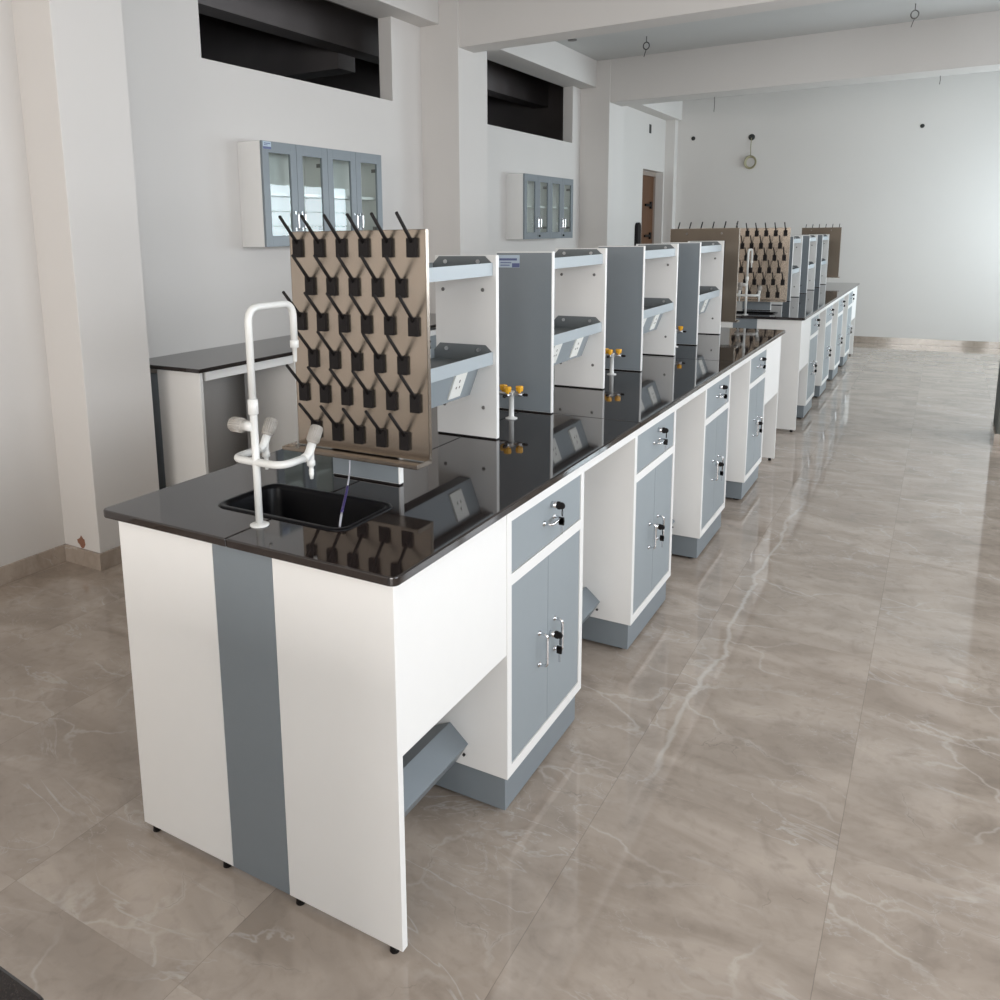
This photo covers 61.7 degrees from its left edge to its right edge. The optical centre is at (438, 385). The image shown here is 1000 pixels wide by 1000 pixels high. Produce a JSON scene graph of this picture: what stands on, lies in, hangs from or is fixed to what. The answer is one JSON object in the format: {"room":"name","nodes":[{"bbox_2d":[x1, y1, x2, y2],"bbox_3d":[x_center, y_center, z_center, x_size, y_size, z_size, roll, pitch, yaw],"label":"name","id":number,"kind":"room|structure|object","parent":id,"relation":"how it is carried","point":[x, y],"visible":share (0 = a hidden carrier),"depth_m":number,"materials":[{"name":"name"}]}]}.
{"room":"science laboratory","nodes":[
{"label":"science laboratory","id":0,"kind":"room"},
{"bbox_2d":[0,0,665,566],"bbox_3d":[-1.271,-1.054,5.029,0.195,3.460,19.100,5,12,31],"label":"wall","id":1,"kind":"structure","parent":0,"point":[189,112],"depth_m":4.84,"materials":[{"name":"paint"}]},
{"bbox_2d":[0,544,121,585],"bbox_3d":[-1.421,0.729,4.663,0.358,0.085,17.360,5,12,31],"label":"baseboard","id":2,"kind":"structure","parent":1,"relation":"attached to","point":[32,564],"depth_m":4.03,"materials":[{"name":"tile"}]},
{"bbox_2d":[11,0,158,552],"bbox_3d":[-1.750,-0.860,3.992,0.460,3.460,0.382,5,12,31],"label":"column","id":3,"kind":"structure","parent":1,"relation":"attached to","point":[71,57],"depth_m":3.88,"materials":[{"name":"paint"}]},
{"bbox_2d":[237,140,382,246],"bbox_3d":[-0.793,-1.246,5.547,0.227,0.623,1.237,5,12,31],"label":"upper cabinet","id":4,"kind":"object","parent":1,"relation":"attached to","point":[290,181],"visible":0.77,"depth_m":5.40,"materials":[{"name":"grey metal"}]},
{"bbox_2d":[271,192,375,200],"bbox_3d":[-0.819,-1.256,5.561,0.150,0.018,1.205,5,12,31],"label":"shelf","id":5,"kind":"object","parent":4,"relation":"attached to","point":[275,196],"depth_m":5.55,"materials":[{"name":"white laminate"}]},
{"bbox_2d":[329,0,438,26],"bbox_3d":[-0.935,-2.722,5.246,0.290,0.285,3.165,5,12,31],"label":"beam","id":6,"kind":"structure","parent":1,"relation":"attached to","point":[419,13],"depth_m":6.20,"materials":[{"name":"paint"}]},
{"bbox_2d":[420,0,487,327],"bbox_3d":[0.102,-1.435,7.023,0.460,3.460,0.485,5,12,31],"label":"column","id":7,"kind":"structure","parent":1,"relation":"attached to","point":[453,78],"depth_m":6.72,"materials":[{"name":"paint"}]},
{"bbox_2d":[506,173,572,239],"bbox_3d":[1.079,-1.828,8.610,0.227,0.623,1.237,5,12,31],"label":"upper cabinet","id":8,"kind":"object","parent":1,"relation":"attached to","point":[537,206],"visible":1,"depth_m":8.54,"materials":[{"name":"grey metal"}]},
{"bbox_2d":[527,205,568,208],"bbox_3d":[1.054,-1.837,8.624,0.150,0.018,1.205,5,12,31],"label":"shelf","id":9,"kind":"object","parent":8,"relation":"attached to","point":[528,206],"depth_m":8.66,"materials":[{"name":"white laminate"}]},
{"bbox_2d":[487,41,596,88],"bbox_3d":[0.895,-3.284,8.232,0.300,0.295,2.960,5,12,31],"label":"beam","id":10,"kind":"structure","parent":1,"relation":"attached to","point":[556,63],"depth_m":8.47,"materials":[{"name":"paint"}]},
{"bbox_2d":[579,59,624,247],"bbox_3d":[1.885,-1.989,9.939,0.460,3.460,0.520,5,12,31],"label":"column","id":11,"kind":"structure","parent":1,"relation":"attached to","point":[602,121],"depth_m":9.61,"materials":[{"name":"paint"}]},
{"bbox_2d":[634,222,640,245],"bbox_3d":[2.774,-2.064,11.602,0.050,0.390,0.140,5,12,31],"label":"wall fitting","id":12,"kind":"object","parent":1,"relation":"attached to","point":[637,239],"visible":0.71,"depth_m":11.55,"materials":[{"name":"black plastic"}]},
{"bbox_2d":[641,171,655,243],"bbox_3d":[2.995,-1.919,12.360,0.090,2.430,1.060,5,12,31],"label":"door","id":13,"kind":"structure","parent":1,"relation":"in","point":[649,178],"depth_m":12.45,"materials":[{"name":"brown wood"}]},
{"bbox_2d":[628,101,681,120],"bbox_3d":[2.711,-3.849,11.194,0.310,0.290,3.040,5,12,31],"label":"beam","id":14,"kind":"structure","parent":1,"relation":"attached to","point":[666,111],"depth_m":11.74,"materials":[{"name":"paint"}]},
{"bbox_2d":[198,0,562,140],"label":"window","id":15,"kind":"structure","parent":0,"point":[328,43],"depth_m":7.83,"materials":[{"name":"glass"}]},
{"bbox_2d":[0,342,999,999],"bbox_3d":[1.288,0.938,3.784,6.700,0.100,19.400,5,12,31],"label":"floor","id":16,"kind":"structure","parent":0,"point":[786,784],"depth_m":2.34,"materials":[{"name":"tile"}]},
{"bbox_2d":[150,369,208,489],"bbox_3d":[-1.422,0.358,4.427,0.536,0.899,0.024,5,12,31],"label":"end panel","id":17,"kind":"object","parent":16,"relation":"on","point":[177,397],"visible":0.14,"depth_m":4.34,"materials":[{"name":"white laminate"}]},
{"bbox_2d":[118,521,407,953],"bbox_3d":[-0.436,0.794,1.974,0.834,0.878,0.023,5,12,31],"label":"end panel","id":18,"kind":"object","parent":16,"relation":"on","point":[267,691],"visible":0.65,"depth_m":1.92,"materials":[{"name":"white laminate"}]},
{"bbox_2d":[244,362,298,456],"bbox_3d":[-0.841,0.220,5.199,0.438,0.878,0.532,5,12,31],"label":"base cabinet","id":19,"kind":"object","parent":16,"relation":"on","point":[276,391],"visible":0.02,"depth_m":4.93,"materials":[{"name":"white laminate"}]},
{"bbox_2d":[149,313,435,372],"bbox_3d":[-0.660,-0.330,5.579,0.564,0.021,3.015,5,12,31],"label":"countertop","id":20,"kind":"structure","parent":19,"relation":"on","point":[222,357],"depth_m":4.62,"materials":[{"name":"stone"}]},
{"bbox_2d":[203,355,292,380],"bbox_3d":[-1.017,-0.099,4.530,0.018,0.049,0.672,5,12,31],"label":"rail","id":21,"kind":"object","parent":20,"relation":"attached to","point":[231,371],"visible":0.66,"depth_m":4.46,"materials":[{"name":"white metal"}]},
{"bbox_2d":[430,328,435,348],"bbox_3d":[-0.246,0.035,6.172,0.438,0.878,0.532,5,12,31],"label":"base cabinet","id":22,"kind":"object","parent":16,"relation":"on","point":[432,330],"visible":0.11,"depth_m":6.12,"materials":[{"name":"white laminate"}]},
{"bbox_2d":[435,465,583,809],"bbox_3d":[0.163,0.689,2.502,0.438,0.878,0.532,5,12,31],"label":"base cabinet","id":23,"kind":"object","parent":16,"relation":"on","point":[511,720],"visible":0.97,"depth_m":2.33,"materials":[{"name":"white laminate"}]},
{"bbox_2d":[103,327,784,586],"bbox_3d":[0.741,-0.019,3.843,0.890,0.021,4.692,5,12,31],"label":"countertop","id":24,"kind":"structure","parent":23,"relation":"on","point":[470,484],"depth_m":2.28,"materials":[{"name":"stone"}]},
{"bbox_2d":[227,300,322,528],"bbox_3d":[-0.386,0.063,1.968,0.185,0.518,0.187,5,12,31],"label":"water tap","id":25,"kind":"object","parent":24,"relation":"on","point":[235,424],"visible":1,"depth_m":1.93,"materials":[{"name":"white painted metal"},{"name":"grey plastic"}]},
{"bbox_2d":[218,483,391,530],"bbox_3d":[-0.334,0.403,2.111,0.414,0.212,0.229,5,12,31],"label":"sink","id":26,"kind":"object","parent":24,"relation":"in","point":[319,509],"visible":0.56,"depth_m":2.18,"materials":[{"name":"black plastic"}]},
{"bbox_2d":[333,255,498,485],"bbox_3d":[-0.056,-0.079,2.501,0.234,0.598,0.593,5,12,31],"label":"shelf unit","id":27,"kind":"object","parent":24,"relation":"on","point":[465,357],"visible":0.59,"depth_m":2.70,"materials":[{"name":"white metal"}]},
{"bbox_2d":[278,211,431,469],"bbox_3d":[-0.234,-0.123,2.192,0.447,0.642,0.092,5,12,31],"label":"drying rack","id":28,"kind":"object","parent":27,"relation":"attached to","point":[360,298],"visible":0.96,"depth_m":2.20,"materials":[{"name":"metal"}]},
{"bbox_2d":[339,460,350,526],"bbox_3d":[-0.232,0.312,2.089,0.007,0.180,0.309,-1,10,-1],"label":"hose","id":29,"kind":"object","parent":28,"relation":"attached to","point":[347,486],"visible":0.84,"depth_m":2.07,"materials":[{"name":"grey"}]},
{"bbox_2d":[282,441,431,469],"bbox_3d":[-0.226,0.186,2.252,0.447,0.012,0.074,5,12,31],"label":"drip tray","id":30,"kind":"object","parent":28,"relation":"on","point":[413,460],"depth_m":2.24,"materials":[{"name":"wood"}]},
{"bbox_2d":[447,372,467,399],"bbox_3d":[0.061,-0.001,2.629,0.038,0.088,0.074,5,12,31],"label":"socket","id":31,"kind":"object","parent":27,"relation":"attached to","point":[456,385],"depth_m":2.62,"materials":[{"name":"white plastic"}]},
{"bbox_2d":[398,516,505,754],"bbox_3d":[0.041,0.549,1.940,0.016,0.399,0.495,5,12,31],"label":"apron panel","id":32,"kind":"object","parent":24,"relation":"attached to","point":[452,612],"visible":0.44,"depth_m":1.90,"materials":[{"name":"white laminate"}]},
{"bbox_2d":[499,384,527,419],"bbox_3d":[0.266,0.061,3.033,0.098,0.124,0.098,-3,11,-14],"label":"tap","id":33,"kind":"object","parent":24,"relation":"on","point":[506,391],"visible":0.88,"depth_m":3.02,"materials":[{"name":"white metal"}]},
{"bbox_2d":[497,248,606,413],"bbox_3d":[0.462,-0.240,3.349,0.234,0.598,0.575,5,12,31],"label":"shelf unit","id":34,"kind":"object","parent":24,"relation":"on","point":[538,351],"visible":0.96,"depth_m":3.15,"materials":[{"name":"white laminate"}]},
{"bbox_2d":[499,258,518,266],"bbox_3d":[0.263,-0.453,3.090,0.082,0.033,0.001,5,12,31],"label":"label","id":35,"kind":"object","parent":34,"relation":"attached to","point":[503,262],"depth_m":3.09,"materials":[{"name":"blue"}]},
{"bbox_2d":[554,343,562,362],"bbox_3d":[0.459,-0.125,3.280,0.038,0.088,0.074,5,12,31],"label":"socket","id":36,"kind":"object","parent":34,"relation":"attached to","point":[557,348],"depth_m":3.28,"materials":[{"name":"white plastic"}]},
{"bbox_2d":[569,337,583,357],"bbox_3d":[0.575,-0.161,3.469,0.038,0.088,0.074,5,12,31],"label":"socket","id":37,"kind":"object","parent":34,"relation":"attached to","point":[576,344],"depth_m":3.46,"materials":[{"name":"white plastic"}]},
{"bbox_2d":[584,431,635,471],"bbox_3d":[0.569,0.208,2.774,0.018,0.039,0.497,5,12,31],"label":"rail","id":38,"kind":"object","parent":24,"relation":"attached to","point":[630,437],"visible":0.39,"depth_m":2.75,"materials":[{"name":"white laminate"}]},
{"bbox_2d":[605,348,625,374],"bbox_3d":[0.820,-0.111,3.939,0.098,0.124,0.098,-3,11,-14],"label":"tap","id":39,"kind":"object","parent":24,"relation":"on","point":[609,353],"visible":0.83,"depth_m":3.92,"materials":[{"name":"white metal"}]},
{"bbox_2d":[598,244,678,371],"bbox_3d":[1.021,-0.414,4.263,0.234,0.598,0.596,5,12,31],"label":"shelf unit","id":40,"kind":"object","parent":24,"relation":"on","point":[642,279],"visible":0.91,"depth_m":4.04,"materials":[{"name":"white laminate"}]},
{"bbox_2d":[649,314,659,329],"bbox_3d":[1.139,-0.336,4.393,0.038,0.088,0.074,5,12,31],"label":"socket","id":41,"kind":"object","parent":40,"relation":"attached to","point":[654,320],"depth_m":4.38,"materials":[{"name":"white plastic"}]},
{"bbox_2d":[675,326,686,346],"bbox_3d":[1.374,-0.283,4.846,0.098,0.124,0.098,-3,11,-14],"label":"tap","id":42,"kind":"object","parent":24,"relation":"on","point":[680,328],"visible":0.31,"depth_m":4.82,"materials":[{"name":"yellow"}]},
{"bbox_2d":[676,385,705,409],"bbox_3d":[1.099,0.043,3.641,0.018,0.039,0.495,5,12,31],"label":"rail","id":43,"kind":"object","parent":24,"relation":"attached to","point":[684,401],"visible":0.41,"depth_m":3.62,"materials":[{"name":"white metal"}]},
{"bbox_2d":[662,241,723,345],"bbox_3d":[1.567,-0.583,5.156,0.234,0.598,0.607,5,12,31],"label":"shelf unit","id":44,"kind":"object","parent":24,"relation":"on","point":[700,263],"visible":0.84,"depth_m":4.93,"materials":[{"name":"white metal"}]},
{"bbox_2d":[700,299,708,312],"bbox_3d":[1.687,-0.506,5.290,0.038,0.088,0.074,5,12,31],"label":"socket","id":45,"kind":"object","parent":44,"relation":"attached to","point":[703,306],"depth_m":5.27,"materials":[{"name":"white plastic"}]},
{"bbox_2d":[670,221,739,322],"bbox_3d":[1.743,-0.741,5.449,0.447,0.642,0.092,5,12,31],"label":"drying rack","id":46,"kind":"object","parent":44,"relation":"attached to","point":[730,236],"visible":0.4,"depth_m":5.35,"materials":[{"name":"metal"}]},
{"bbox_2d":[731,356,750,372],"bbox_3d":[1.629,-0.121,4.508,0.018,0.039,0.496,5,12,31],"label":"rail","id":47,"kind":"object","parent":24,"relation":"attached to","point":[746,360],"visible":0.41,"depth_m":4.49,"materials":[{"name":"white metal"}]},
{"bbox_2d":[765,336,780,403],"bbox_3d":[2.157,-0.108,5.402,0.016,0.399,0.483,5,12,31],"label":"apron panel","id":48,"kind":"object","parent":24,"relation":"attached to","point":[773,352],"visible":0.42,"depth_m":5.39,"materials":[{"name":"white laminate"}]},
{"bbox_2d":[582,404,676,648],"bbox_3d":[0.693,0.525,3.370,0.438,0.878,0.532,5,12,31],"label":"base cabinet","id":49,"kind":"object","parent":16,"relation":"on","point":[628,494],"visible":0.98,"depth_m":3.14,"materials":[{"name":"white laminate"}]},
{"bbox_2d":[671,369,730,557],"bbox_3d":[1.223,0.360,4.236,0.438,0.878,0.532,5,12,31],"label":"base cabinet","id":50,"kind":"object","parent":16,"relation":"on","point":[702,423],"visible":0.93,"depth_m":4.00,"materials":[{"name":"white laminate"}]},
{"bbox_2d":[725,345,767,499],"bbox_3d":[1.753,0.196,5.103,0.438,0.878,0.532,5,12,31],"label":"base cabinet","id":51,"kind":"object","parent":16,"relation":"on","point":[748,382],"visible":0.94,"depth_m":4.86,"materials":[{"name":"white laminate"}]},
{"bbox_2d":[721,318,801,431],"bbox_3d":[2.426,-0.095,6.657,0.834,0.878,0.023,5,12,31],"label":"end panel","id":52,"kind":"object","parent":16,"relation":"on","point":[791,340],"visible":0.25,"depth_m":6.48,"materials":[{"name":"white metal"}]},
{"bbox_2d":[762,339,780,460],"bbox_3d":[1.943,0.056,5.865,0.834,0.878,0.023,5,12,31],"label":"end panel","id":53,"kind":"object","parent":16,"relation":"on","point":[770,408],"visible":0.12,"depth_m":5.70,"materials":[{"name":"white plastic"}]},
{"bbox_2d":[796,311,819,418],"bbox_3d":[3.025,-0.200,7.185,0.438,0.878,0.532,5,12,31],"label":"base cabinet","id":54,"kind":"object","parent":16,"relation":"on","point":[806,384],"visible":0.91,"depth_m":6.98,"materials":[{"name":"white metal"}]},
{"bbox_2d":[736,282,859,320],"bbox_3d":[3.603,-0.908,8.526,0.890,0.021,4.692,5,12,31],"label":"countertop","id":55,"kind":"structure","parent":54,"relation":"on","point":[800,308],"depth_m":7.48,"materials":[{"name":"stone"}]},
{"bbox_2d":[737,248,761,314],"bbox_3d":[2.476,-0.826,6.651,0.185,0.518,0.187,5,12,31],"label":"water tap","id":56,"kind":"object","parent":55,"relation":"on","point":[740,284],"visible":0.98,"depth_m":6.61,"materials":[{"name":"white"}]},
{"bbox_2d":[736,311,777,314],"bbox_3d":[2.529,-0.486,6.795,0.414,0.212,0.229,5,12,31],"label":"sink","id":57,"kind":"object","parent":55,"relation":"in","point":[737,312],"visible":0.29,"depth_m":6.82,"materials":[{"name":"black plastic"}]},
{"bbox_2d":[742,300,782,310],"bbox_3d":[2.806,-0.968,7.184,0.234,0.598,0.593,5,12,31],"label":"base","id":58,"kind":"object","parent":55,"relation":"on","point":[765,306],"visible":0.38,"depth_m":6.98,"materials":[{"name":"grey metal"}]},
{"bbox_2d":[736,222,790,301],"bbox_3d":[2.641,-1.011,6.868,0.447,0.642,0.092,5,12,31],"label":"drying rack","id":59,"kind":"object","parent":58,"relation":"attached to","point":[770,246],"visible":0.85,"depth_m":6.86,"materials":[{"name":"wood"}]},
{"bbox_2d":[737,300,786,301],"bbox_3d":[2.649,-0.702,6.928,0.447,0.012,0.074,5,12,31],"label":"drip tray","id":60,"kind":"object","parent":59,"relation":"on","point":[737,300],"depth_m":6.88,"materials":[{"name":"plastic"}]},
{"bbox_2d":[787,236,802,300],"bbox_3d":[3.325,-1.129,8.033,0.234,0.598,0.573,5,12,31],"label":"shelf unit","id":61,"kind":"object","parent":55,"relation":"on","point":[795,256],"visible":0.31,"depth_m":8.19,"materials":[{"name":"white metal"}]},
{"bbox_2d":[799,317,810,370],"bbox_3d":[2.903,-0.340,6.623,0.016,0.399,0.495,5,12,31],"label":"apron panel","id":62,"kind":"object","parent":55,"relation":"attached to","point":[805,335],"visible":0.76,"depth_m":6.61,"materials":[{"name":"white laminate"}]},
{"bbox_2d":[795,235,817,293],"bbox_3d":[3.883,-1.303,8.947,0.234,0.598,0.596,5,12,31],"label":"shelf unit","id":63,"kind":"object","parent":55,"relation":"on","point":[809,245],"visible":0.59,"depth_m":8.71,"materials":[{"name":"grey metal"}]},
{"bbox_2d":[809,234,828,286],"bbox_3d":[4.429,-1.472,9.839,0.234,0.598,0.607,5,12,31],"label":"shelf unit","id":64,"kind":"object","parent":55,"relation":"on","point":[823,239],"visible":0.42,"depth_m":9.79,"materials":[{"name":"grey metal"}]},
{"bbox_2d":[802,224,841,277],"bbox_3d":[4.639,-1.627,10.112,0.447,0.642,0.092,5,12,31],"label":"drying rack","id":65,"kind":"object","parent":64,"relation":"attached to","point":[834,233],"visible":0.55,"depth_m":10.02,"materials":[{"name":"wood"}]},
{"bbox_2d":[851,287,856,320],"bbox_3d":[5.019,-0.997,10.085,0.016,0.399,0.483,5,12,31],"label":"apron panel","id":66,"kind":"object","parent":55,"relation":"attached to","point":[855,288],"visible":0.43,"depth_m":10.10,"materials":[{"name":"white metal"}]},
{"bbox_2d":[814,302,833,396],"bbox_3d":[3.555,-0.364,8.053,0.438,0.878,0.532,5,12,31],"label":"base cabinet","id":67,"kind":"object","parent":16,"relation":"on","point":[824,350],"visible":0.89,"depth_m":7.81,"materials":[{"name":"white metal"}]},
{"bbox_2d":[827,295,845,379],"bbox_3d":[4.085,-0.529,8.919,0.438,0.878,0.532,5,12,31],"label":"base cabinet","id":68,"kind":"object","parent":16,"relation":"on","point":[836,332],"visible":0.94,"depth_m":8.68,"materials":[{"name":"white laminate"}]},
{"bbox_2d":[838,289,854,366],"bbox_3d":[4.615,-0.693,9.787,0.438,0.878,0.532,5,12,31],"label":"base cabinet","id":69,"kind":"object","parent":16,"relation":"on","point":[847,311],"visible":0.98,"depth_m":9.55,"materials":[{"name":"white laminate"}]},
{"bbox_2d":[848,295,856,354],"bbox_3d":[4.805,-0.834,10.548,0.834,0.878,0.023,5,12,31],"label":"end panel","id":70,"kind":"object","parent":16,"relation":"on","point":[850,352],"visible":0.13,"depth_m":10.37,"materials":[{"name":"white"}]},
{"bbox_3d":[0.753,0.410,3.915,0.017,0.848,4.599,5,12,31],"label":"panel","id":71,"kind":"object","parent":16,"relation":"on","visible":0},
{"bbox_2d":[403,722,467,817],"bbox_3d":[-0.168,1.022,2.157,0.288,0.114,0.495,5,12,31],"label":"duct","id":72,"kind":"object","parent":71,"relation":"attached to","point":[434,754],"visible":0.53,"depth_m":2.19,"materials":[{"name":"grey metal"}]},
{"bbox_2d":[582,587,599,623],"bbox_3d":[0.361,0.857,3.024,0.288,0.114,0.497,5,12,31],"label":"duct","id":73,"kind":"object","parent":71,"relation":"attached to","point":[590,602],"visible":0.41,"depth_m":3.12,"materials":[{"name":"grey metal"}]},
{"bbox_3d":[-1.969,1.354,-0.998,0.820,0.878,0.020,5,12,31],"label":"end panel","id":74,"kind":"object","parent":16,"relation":"on","visible":0},
{"bbox_2d":[0,966,43,999],"bbox_3d":[-1.359,0.718,-0.066,0.888,0.021,2.460,5,12,31],"label":"countertop","id":75,"kind":"structure","parent":74,"relation":"on","point":[11,987],"depth_m":0.75,"materials":[{"name":"stone"}]},
{"bbox_2d":[556,0,999,100],"bbox_3d":[1.231,-2.575,3.151,6.700,0.120,19.400,5,12,31],"label":"ceiling","id":76,"kind":"structure","parent":0,"point":[844,14],"depth_m":7.87,"materials":[{"name":"paint"}]},
{"bbox_2d":[643,36,649,55],"bbox_3d":[2.059,-3.352,8.256,0.071,0.196,0.011,5,12,31],"label":"ceiling hook","id":77,"kind":"object","parent":76,"relation":"attached to","point":[646,36],"visible":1,"depth_m":8.25,"materials":[{"name":"grey metal"}]},
{"bbox_2d":[459,0,841,52],"bbox_3d":[2.614,-2.661,5.127,5.595,0.475,0.240,5,12,31],"label":"beam","id":78,"kind":"structure","parent":76,"relation":"attached to","point":[484,25],"depth_m":6.02,"materials":[{"name":"paint"}]},
{"bbox_2d":[610,11,999,106],"bbox_3d":[4.423,-3.226,8.088,5.595,0.470,0.390,5,12,31],"label":"beam","id":79,"kind":"structure","parent":76,"relation":"attached to","point":[970,43],"depth_m":8.29,"materials":[{"name":"paint"}]},
{"bbox_2d":[910,4,919,26],"bbox_3d":[4.116,-3.196,7.206,0.071,0.196,0.011,5,12,31],"label":"ceiling hook","id":80,"kind":"object","parent":76,"relation":"attached to","point":[915,4],"visible":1,"depth_m":7.20,"materials":[{"name":"grey metal"}]},
{"bbox_2d":[675,71,999,341],"bbox_3d":[6.017,-2.309,11.348,6.400,3.460,0.150,5,12,31],"label":"wall","id":81,"kind":"structure","parent":0,"point":[916,208],"depth_m":11.27,"materials":[{"name":"paint"}]},
{"bbox_2d":[662,120,677,242],"bbox_3d":[3.455,-2.512,12.703,0.258,3.460,0.160,5,12,31],"label":"column","id":82,"kind":"structure","parent":81,"relation":"attached to","point":[671,135],"depth_m":12.50,"materials":[{"name":"paint"}]},
{"bbox_2d":[744,134,756,168],"bbox_3d":[4.486,-3.350,11.969,0.178,0.493,0.049,5,12,31],"label":"cable coil","id":83,"kind":"object","parent":81,"relation":"attached to","point":[751,137],"visible":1,"depth_m":11.96,"materials":[{"name":"grey plastic"}]},
{"bbox_2d":[748,134,754,139],"bbox_3d":[4.490,-3.551,11.949,0.090,0.090,0.014,5,12,31],"label":"outlet","id":84,"kind":"object","parent":81,"relation":"attached to","point":[751,137],"depth_m":11.94,"materials":[{"name":"grey plastic"}]},
{"bbox_2d":[853,336,999,347],"bbox_3d":[6.100,-0.624,11.520,5.770,0.080,0.013,5,12,31],"label":"baseboard","id":85,"kind":"structure","parent":81,"relation":"attached to","point":[982,344],"depth_m":11.22,"materials":[{"name":"stone"}]},
{"bbox_2d":[993,363,999,433],"bbox_3d":[4.280,-1.292,5.853,0.345,3.460,0.480,5,12,31],"label":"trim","id":86,"kind":"structure","parent":0,"point":[996,420],"depth_m":6.17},
{"bbox_3d":[3.878,-0.586,1.970,0.150,3.460,19.100,5,12,31],"label":"wall","id":87,"kind":"structure","parent":0,"visible":0},
{"bbox_2d":[990,420,999,445],"bbox_3d":[3.029,1.011,2.698,1.798,0.085,18.540,5,12,31],"label":"baseboard","id":88,"kind":"structure","parent":87,"relation":"attached to","point":[995,437],"depth_m":6.04,"materials":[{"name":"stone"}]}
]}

